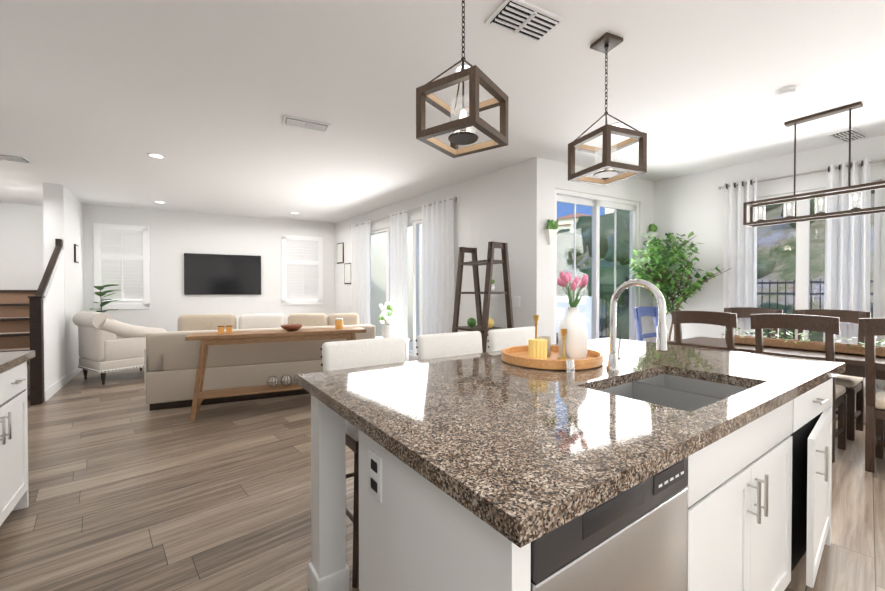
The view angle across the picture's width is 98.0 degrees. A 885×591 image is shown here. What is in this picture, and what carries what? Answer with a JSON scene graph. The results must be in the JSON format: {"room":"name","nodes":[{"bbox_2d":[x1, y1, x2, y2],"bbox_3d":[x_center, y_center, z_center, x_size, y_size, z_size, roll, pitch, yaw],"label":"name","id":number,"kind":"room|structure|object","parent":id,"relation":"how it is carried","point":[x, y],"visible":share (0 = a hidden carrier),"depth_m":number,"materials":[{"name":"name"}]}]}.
{"room":"open-plan kitchen","nodes":[
{"label":"open-plan kitchen","id":0,"kind":"room"},
{"bbox_2d":[0,202,43,289],"bbox_3d":[-7.135,-0.179,6.518,1.340,2.750,0.140,0,1,-35],"label":"wall","id":1,"kind":"structure","parent":0,"point":[21,249],"depth_m":6.46,"materials":[{"name":"paint"}]},
{"bbox_2d":[43,182,83,382],"bbox_3d":[-5.926,-0.175,6.146,0.212,2.750,2.140,0,1,-35],"label":"wall","id":2,"kind":"structure","parent":0,"point":[63,212],"depth_m":5.54,"materials":[{"name":"paint"}]},
{"bbox_2d":[74,244,78,262],"bbox_3d":[-5.654,-0.658,5.940,0.022,0.280,0.220,0,1,-35],"label":"picture frame","id":3,"kind":"object","parent":2,"relation":"attached to","point":[76,253],"visible":1,"depth_m":5.89,"materials":[{"name":"black"}]},
{"bbox_2d":[83,204,334,331],"bbox_3d":[-4.219,-0.190,7.440,4.151,2.750,0.152,0,1,-25],"label":"wall","id":4,"kind":"structure","parent":0,"point":[174,236],"depth_m":7.21,"materials":[{"name":"paint"}]},
{"bbox_2d":[93,223,149,309],"bbox_3d":[-5.591,-0.512,6.726,0.765,1.470,0.087,0,1,-25],"label":"window","id":5,"kind":"structure","parent":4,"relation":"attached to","point":[121,256],"depth_m":6.71,"materials":[{"name":"white"}]},
{"bbox_2d":[184,253,260,294],"bbox_3d":[-4.176,-0.416,7.356,1.280,0.765,0.056,0,1,-25],"label":"wall-mounted tv","id":6,"kind":"object","parent":4,"relation":"attached to","point":[213,274],"visible":1,"depth_m":7.31,"materials":[{"name":"grey plastic"}]},
{"bbox_2d":[281,235,322,304],"bbox_3d":[-2.908,-0.541,7.991,0.804,1.420,0.087,0,1,-25],"label":"window shutter","id":7,"kind":"object","parent":4,"relation":"attached to","point":[302,270],"visible":0.98,"depth_m":7.97,"materials":[{"name":"white plastic"}]},
{"bbox_2d":[335,157,536,360],"bbox_3d":[-0.634,-0.177,6.350,0.152,2.750,5.378,-1,1,-40],"label":"wall","id":8,"kind":"structure","parent":0,"point":[499,205],"depth_m":4.76,"materials":[{"name":"paint"}]},
{"bbox_2d":[337,242,343,263],"bbox_3d":[-2.133,-0.901,8.020,0.022,0.420,0.300,-1,1,-40],"label":"picture frame","id":9,"kind":"object","parent":8,"relation":"attached to","point":[340,252],"visible":1,"depth_m":7.99,"materials":[{"name":"black"}]},
{"bbox_2d":[344,263,350,283],"bbox_3d":[-1.902,-0.458,7.749,0.022,0.420,0.300,-1,1,-40],"label":"picture frame","id":10,"kind":"object","parent":8,"relation":"attached to","point":[347,273],"visible":0.89,"depth_m":7.75,"materials":[{"name":"black"}]},
{"bbox_2d":[371,220,421,357],"bbox_3d":[-0.696,-0.118,6.376,0.125,2.130,2.400,-1,1,-40],"label":"living room window","id":11,"kind":"structure","parent":8,"relation":"in","point":[416,279],"depth_m":6.07,"materials":[{"name":"white"}]},
{"bbox_2d":[350,196,456,337],"bbox_3d":[-0.790,-0.095,6.349,0.114,2.545,3.084,-1,1,-40],"label":"curtain","id":12,"kind":"object","parent":8,"relation":"attached to","point":[437,265],"visible":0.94,"depth_m":5.70,"materials":[{"name":"white fabric"}]},
{"bbox_2d":[514,296,519,306],"bbox_3d":[0.864,0.059,4.449,0.008,0.120,0.080,-1,1,-40],"label":"switch plate","id":13,"kind":"object","parent":8,"relation":"attached to","point":[516,301],"visible":1,"depth_m":4.45,"materials":[{"name":"white plastic"}]},
{"bbox_2d":[0,367,884,590],"bbox_3d":[-0.975,1.283,4.055,8.850,0.120,11.800,0,1,-35],"label":"floor","id":14,"kind":"structure","parent":0,"point":[128,490],"depth_m":2.33,"materials":[{"name":"brown wood"}]},
{"bbox_2d":[0,350,34,525],"bbox_3d":[-2.439,0.790,1.710,0.706,0.920,0.995,0,1,-35],"label":"kitchen cabinet","id":15,"kind":"object","parent":14,"relation":"on","point":[14,494],"depth_m":2.07,"materials":[{"name":"white wood"}]},
{"bbox_2d":[0,290,36,395],"bbox_3d":[-6.138,0.560,5.220,1.150,1.297,3.105,0,1,-35],"label":"stairs","id":16,"kind":"structure","parent":14,"relation":"on","point":[14,323],"depth_m":5.07,"materials":[{"name":"wood"}]},
{"bbox_2d":[28,239,66,404],"bbox_3d":[-4.914,0.218,4.805,0.116,1.990,1.205,0,1,-35],"label":"stair railing","id":17,"kind":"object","parent":14,"relation":"on","point":[48,378],"depth_m":4.66,"materials":[{"name":"white paint"}]},
{"bbox_2d":[90,284,117,312],"bbox_3d":[-5.621,0.496,6.368,0.477,1.402,0.478,0,1,-35],"label":"potted plant","id":18,"kind":"object","parent":14,"relation":"on","point":[100,294],"visible":0.17,"depth_m":6.33,"materials":[{"name":"green plant"}]},
{"bbox_2d":[72,311,166,384],"bbox_3d":[-4.755,0.710,5.714,0.800,0.990,0.907,0,1,31],"label":"armchair","id":19,"kind":"object","parent":14,"relation":"on","point":[107,342],"visible":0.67,"depth_m":5.36,"materials":[{"name":"beige fabric"}]},
{"bbox_2d":[144,313,375,410],"bbox_3d":[-2.368,0.704,5.315,2.530,1.011,1.600,0,1,-25],"label":"sofa","id":20,"kind":"object","parent":14,"relation":"on","point":[170,363],"visible":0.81,"depth_m":4.45,"materials":[{"name":"beige fabric"}]},
{"bbox_2d":[144,349,146,390],"bbox_3d":[-3.189,0.789,4.388,0.318,0.462,0.453,0,1,-35],"label":"throw","id":21,"kind":"object","parent":20,"relation":"on","point":[145,371],"depth_m":4.15,"materials":[{"name":"beige fabric"}]},
{"bbox_2d":[185,318,365,420],"bbox_3d":[-1.774,0.742,4.288,1.780,0.962,0.380,0,1,-25],"label":"console table","id":22,"kind":"object","parent":14,"relation":"on","point":[291,332],"visible":0.79,"depth_m":4.09,"materials":[{"name":"brown wood"}]},
{"bbox_2d":[320,337,405,587],"bbox_3d":[-0.311,0.743,1.973,0.502,1.009,0.481,0,1,-35],"label":"stool","id":23,"kind":"object","parent":14,"relation":"on","point":[340,355],"visible":0.38,"depth_m":2.01,"materials":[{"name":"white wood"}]},
{"bbox_2d":[376,302,409,361],"bbox_3d":[-0.840,0.642,5.830,0.500,1.122,0.500,0,1,-35],"label":"side table","id":24,"kind":"object","parent":14,"relation":"on","point":[387,309],"visible":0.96,"depth_m":5.76,"materials":[{"name":"white"}]},
{"bbox_2d":[378,302,395,337],"bbox_3d":[-0.835,0.357,5.832,0.323,0.551,0.392,0,1,-35],"label":"flower vase","id":25,"kind":"object","parent":24,"relation":"on","point":[387,331],"depth_m":5.76,"materials":[{"name":"white ceramic"}]},
{"bbox_2d":[416,331,482,359],"bbox_3d":[0.160,0.739,2.303,0.515,1.009,0.496,0,1,-35],"label":"stool","id":26,"kind":"object","parent":14,"relation":"on","point":[432,346],"visible":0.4,"depth_m":2.41,"materials":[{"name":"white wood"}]},
{"bbox_2d":[452,241,513,352],"bbox_3d":[0.450,0.320,4.373,0.570,1.803,0.635,0,1,-31],"label":"ladder shelf","id":27,"kind":"object","parent":14,"relation":"on","point":[485,324],"visible":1,"depth_m":4.21,"materials":[{"name":"brown wood"}]},
{"bbox_2d":[487,326,537,351],"bbox_3d":[0.634,0.736,2.636,0.515,1.009,0.496,0,1,-35],"label":"stool","id":28,"kind":"object","parent":14,"relation":"on","point":[499,339],"visible":0.25,"depth_m":2.71,"materials":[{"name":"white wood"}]},
{"bbox_2d":[307,367,845,590],"bbox_3d":[0.711,0.809,1.745,2.250,0.880,1.314,0,1,-35],"label":"kitchen island","id":29,"kind":"object","parent":14,"relation":"on","point":[661,464],"depth_m":1.07,"materials":[{"name":"wood"}]},
{"bbox_2d":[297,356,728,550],"bbox_3d":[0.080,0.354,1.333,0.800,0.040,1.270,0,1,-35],"label":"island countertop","id":30,"kind":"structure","parent":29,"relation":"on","point":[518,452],"depth_m":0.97,"materials":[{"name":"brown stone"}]},
{"bbox_2d":[457,351,800,426],"bbox_3d":[0.686,0.349,1.758,0.680,0.040,1.270,0,1,-35],"label":"island countertop","id":31,"kind":"structure","parent":29,"relation":"on","point":[740,406],"depth_m":1.50,"materials":[{"name":"brown stone"}]},
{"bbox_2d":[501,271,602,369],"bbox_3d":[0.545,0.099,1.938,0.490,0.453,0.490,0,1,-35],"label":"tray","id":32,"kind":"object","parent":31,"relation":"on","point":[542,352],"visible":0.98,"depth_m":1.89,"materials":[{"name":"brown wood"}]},
{"bbox_2d":[533,315,539,338],"bbox_3d":[0.477,0.203,1.959,0.068,0.215,0.066,0,1,-35],"label":"candlestick","id":33,"kind":"object","parent":32,"relation":"on","point":[536,317],"depth_m":1.95,"materials":[{"name":"gold metal"}]},
{"bbox_2d":[528,338,546,358],"bbox_3d":[0.456,0.259,1.841,0.087,0.105,0.089,0,1,-35],"label":"candle","id":34,"kind":"object","parent":32,"relation":"on","point":[537,348],"depth_m":1.81,"materials":[{"name":"yellow wax"}]},
{"bbox_2d":[538,336,551,356],"bbox_3d":[0.531,0.260,2.004,0.072,0.100,0.072,0,1,-35],"label":"candle","id":35,"kind":"object","parent":32,"relation":"on","point":[548,338],"depth_m":1.98,"materials":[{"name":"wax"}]},
{"bbox_2d":[557,329,570,359],"bbox_3d":[0.599,0.236,1.898,0.068,0.150,0.066,0,1,-35],"label":"candlestick","id":36,"kind":"object","parent":32,"relation":"on","point":[564,334],"depth_m":1.90,"materials":[{"name":"gold metal"}]},
{"bbox_2d":[601,279,668,370],"bbox_3d":[0.846,0.128,1.660,0.109,0.404,0.257,0,1,-35],"label":"faucet","id":37,"kind":"object","parent":31,"relation":"on","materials":[{"name":"silver metal"}]},
{"bbox_2d":[551,339,844,390],"bbox_3d":[1.295,0.344,2.187,0.810,0.040,1.270,0,1,-35],"label":"island countertop","id":38,"kind":"structure","parent":29,"relation":"on","point":[742,367],"depth_m":1.83,"materials":[{"name":"brown stone"}]},
{"bbox_2d":[597,371,756,410],"bbox_3d":[0.887,0.471,1.473,0.720,0.222,0.430,0,1,-35],"label":"sink","id":39,"kind":"object","parent":38,"relation":"in","point":[671,388],"depth_m":1.62,"materials":[{"name":"grey metal"}]},
{"bbox_2d":[634,306,657,340],"bbox_3d":[2.547,0.670,4.384,0.520,1.098,0.536,0,1,-35],"label":"chair","id":40,"kind":"object","parent":14,"relation":"on","point":[639,312],"visible":0.25,"depth_m":4.54,"materials":[{"name":"blue paint"}]},
{"bbox_2d":[625,231,730,343],"bbox_3d":[2.726,0.203,4.556,0.874,2.024,0.969,0,1,-35],"label":"ficus tree","id":41,"kind":"object","parent":14,"relation":"on","point":[659,258],"visible":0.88,"depth_m":4.62,"materials":[{"name":"green plant"}]},
{"bbox_2d":[671,311,737,350],"bbox_3d":[2.554,0.679,3.643,0.536,1.098,0.520,0,1,-35],"label":"dining chair","id":42,"kind":"object","parent":14,"relation":"on","point":[728,320],"visible":0.31,"depth_m":3.45,"materials":[{"name":"brown wood"}]},
{"bbox_2d":[724,307,782,338],"bbox_3d":[3.233,0.673,4.121,0.536,1.098,0.520,0,1,-35],"label":"dining chair","id":43,"kind":"object","parent":14,"relation":"on","point":[743,312],"visible":0.19,"depth_m":4.26,"materials":[{"name":"brown wood"}]},
{"bbox_2d":[668,328,884,379],"bbox_3d":[3.247,0.769,3.398,0.770,0.924,2.040,0,1,-35],"label":"dining table","id":44,"kind":"object","parent":14,"relation":"on","point":[852,356],"visible":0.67,"depth_m":3.33,"materials":[{"name":"brown wood"}]},
{"bbox_2d":[750,314,846,462],"bbox_3d":[2.910,0.684,3.136,0.536,1.098,0.520,0,1,-35],"label":"dining chair","id":45,"kind":"object","parent":14,"relation":"on","point":[829,326],"visible":0.56,"depth_m":2.97,"materials":[{"name":"brown wood"}]},
{"bbox_2d":[795,309,870,440],"bbox_3d":[3.590,0.679,3.614,0.536,1.098,0.520,0,1,-35],"label":"dining chair","id":46,"kind":"object","parent":14,"relation":"on","point":[855,384],"visible":0.5,"depth_m":3.51,"materials":[{"name":"brown wood"}]},
{"bbox_2d":[859,318,884,472],"bbox_3d":[3.266,0.690,2.629,0.536,1.098,0.520,0,1,-35],"label":"dining chair","id":47,"kind":"object","parent":14,"relation":"on","point":[870,329],"visible":1,"depth_m":2.69,"materials":[{"name":"brown wood"}]},
{"bbox_2d":[883,385,884,447],"bbox_3d":[3.946,0.685,3.106,0.536,1.098,0.520,0,1,-35],"label":"dining chair","id":48,"kind":"object","parent":14,"relation":"on","point":[884,420],"visible":0.29,"depth_m":3.13,"materials":[{"name":"brown wood"}]},
{"bbox_2d":[0,0,884,222],"bbox_3d":[-0.975,-1.587,4.023,8.850,0.120,11.800,0,1,-35],"label":"ceiling","id":49,"kind":"structure","parent":0,"point":[100,100],"depth_m":2.83,"materials":[{"name":"paint"}]},
{"bbox_2d":[0,153,32,162],"bbox_3d":[-4.802,-1.517,4.187,0.424,0.022,0.227,0,1,-26],"label":"ceiling vent","id":50,"kind":"object","parent":49,"relation":"in","point":[8,157],"depth_m":4.21,"materials":[{"name":"white metal"}]},
{"bbox_2d":[147,153,165,158],"bbox_3d":[-3.107,-1.525,4.178,0.168,0.006,0.168,-1,1,-44],"label":"recessed light","id":51,"kind":"object","parent":49,"relation":"in","point":[153,155],"depth_m":4.16,"materials":[{"name":"white"}]},
{"bbox_2d":[282,115,330,131],"bbox_3d":[-1.194,-1.508,3.376,0.383,0.022,0.177,0,1,-26],"label":"ceiling vent","id":52,"kind":"object","parent":49,"relation":"in","point":[287,120],"depth_m":3.35,"materials":[{"name":"white metal"}]},
{"bbox_2d":[416,0,507,157],"bbox_3d":[0.095,-1.102,1.749,0.305,0.798,0.305,0,1,35],"label":"pendant light","id":53,"kind":"object","parent":49,"relation":"hanging from","point":[461,120],"visible":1,"depth_m":1.71,"materials":[{"name":"brown wood"}]},
{"bbox_2d":[453,62,474,72],"bbox_3d":[0.152,-1.507,2.562,0.168,0.006,0.168,-1,1,-44],"label":"recessed light","id":54,"kind":"object","parent":49,"relation":"in","point":[457,68],"depth_m":2.52,"materials":[{"name":"white"}]},
{"bbox_2d":[485,0,564,43],"bbox_3d":[0.448,-1.494,2.095,0.374,0.022,0.226,0,1,-26],"label":"ceiling vent","id":55,"kind":"object","parent":49,"relation":"in","point":[523,19],"depth_m":2.07,"materials":[{"name":"white metal"}]},
{"bbox_2d":[568,32,646,185],"bbox_3d":[0.969,-1.108,2.278,0.305,0.798,0.305,0,1,-23],"label":"pendant light","id":56,"kind":"object","parent":49,"relation":"hanging from","point":[606,42],"visible":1,"depth_m":2.24,"materials":[{"name":"brown wood"}]},
{"bbox_2d":[610,122,626,127],"bbox_3d":[1.557,-1.517,3.438,0.168,0.006,0.168,-1,1,-44],"label":"recessed light","id":57,"kind":"object","parent":49,"relation":"in","point":[619,124],"depth_m":3.39,"materials":[{"name":"white"}]},
{"bbox_2d":[775,86,796,97],"bbox_3d":[2.520,-1.496,2.824,0.120,0.035,0.120,0,1,-35],"label":"smoke detector","id":58,"kind":"object","parent":49,"relation":"attached to","point":[788,91],"visible":1,"depth_m":2.80,"materials":[{"name":"white plastic"}]},
{"bbox_2d":[743,101,884,226],"bbox_3d":[3.147,-1.085,3.197,0.190,0.865,1.000,0,1,-35],"label":"chandelier","id":59,"kind":"object","parent":49,"relation":"hanging from","point":[822,214],"visible":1,"depth_m":3.21,"materials":[{"name":"brown wood"}]},
{"bbox_2d":[826,127,868,142],"bbox_3d":[3.818,-1.511,3.623,0.383,0.022,0.187,0,1,-26],"label":"ceiling vent","id":60,"kind":"object","parent":49,"relation":"in","point":[842,136],"depth_m":3.60,"materials":[{"name":"white metal"}]},
{"bbox_2d":[536,157,653,343],"bbox_3d":[1.904,-0.160,4.765,2.018,2.750,0.152,0,1,-27],"label":"wall","id":61,"kind":"structure","parent":0,"point":[552,175],"depth_m":4.36,"materials":[{"name":"paint"}]},
{"bbox_2d":[543,219,558,244],"bbox_3d":[1.213,-0.716,4.280,0.164,0.275,0.088,0,1,-26],"label":"wall planter","id":62,"kind":"object","parent":61,"relation":"attached to","point":[549,233],"depth_m":4.26,"materials":[{"name":"white ceramic"}]},
{"bbox_2d":[554,188,638,343],"bbox_3d":[1.904,-0.010,4.761,1.492,2.450,0.120,0,1,-27],"label":"sliding glass door","id":63,"kind":"structure","parent":61,"relation":"in","point":[595,203],"depth_m":4.76,"materials":[{"name":"white"}]},
{"bbox_2d":[646,223,658,242],"bbox_3d":[2.780,-0.826,5.092,0.152,0.274,0.088,0,1,-26],"label":"wall planter","id":64,"kind":"object","parent":61,"relation":"attached to","point":[652,227],"depth_m":5.06,"materials":[{"name":"white ceramic"}]},
{"bbox_2d":[653,135,884,417],"bbox_3d":[4.271,-0.147,3.627,0.152,2.750,4.505,-1,1,-41],"label":"wall","id":65,"kind":"structure","parent":0,"point":[686,205],"depth_m":4.64,"materials":[{"name":"paint"}]},
{"bbox_2d":[718,158,884,422],"bbox_3d":[4.307,-0.047,3.403,0.116,2.515,3.134,-1,1,-41],"label":"curtain","id":66,"kind":"object","parent":65,"relation":"attached to","point":[847,263],"visible":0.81,"depth_m":3.83,"materials":[{"name":"white fabric"}]},
{"bbox_2d":[757,180,881,391],"bbox_3d":[4.299,-0.101,3.548,0.125,2.020,2.580,-1,1,-41],"label":"dining room window","id":67,"kind":"structure","parent":65,"relation":"in","point":[802,250],"depth_m":4.06,"materials":[{"name":"white"}]},
{"label":"outside","id":68,"kind":"structure","parent":0,"visible":0},
{"bbox_2d":[409,341,412,349],"bbox_3d":[5.317,1.282,3.466,5.730,0.045,18.000,0,1,-35],"label":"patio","id":69,"kind":"structure","parent":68,"point":[411,346],"depth_m":9.35,"materials":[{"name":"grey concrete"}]},
{"bbox_2d":[410,193,874,340],"bbox_3d":[15.947,-5.702,45.079,72.000,13.609,84.000,0,1,-35],"label":"hill","id":70,"kind":"structure","parent":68,"point":[787,234],"depth_m":9.50,"materials":[{"name":"green plant"}]},
{"bbox_2d":[557,208,613,232],"bbox_3d":[20.873,-10.975,61.346,35.112,8.738,10.271,0,1,16],"label":"houses","id":71,"kind":"structure","parent":70,"relation":"on","point":[563,221],"depth_m":58.70,"materials":[{"name":"beige"}]},
{"bbox_2d":[371,224,872,339],"bbox_3d":[4.604,-1.485,4.752,5.503,5.500,21.025,0,1,-35],"label":"fence","id":72,"kind":"object","parent":70,"relation":"on","point":[375,291],"depth_m":10.50,"materials":[{"name":"black metal"}]},
{"bbox_2d":[556,190,874,341],"bbox_3d":[15.053,-5.989,29.454,41.217,14.701,50.345,0,1,-35],"label":"bushes","id":73,"kind":"object","parent":70,"relation":"on","point":[620,258],"depth_m":14.67,"materials":[{"name":"green plant"}]}
]}

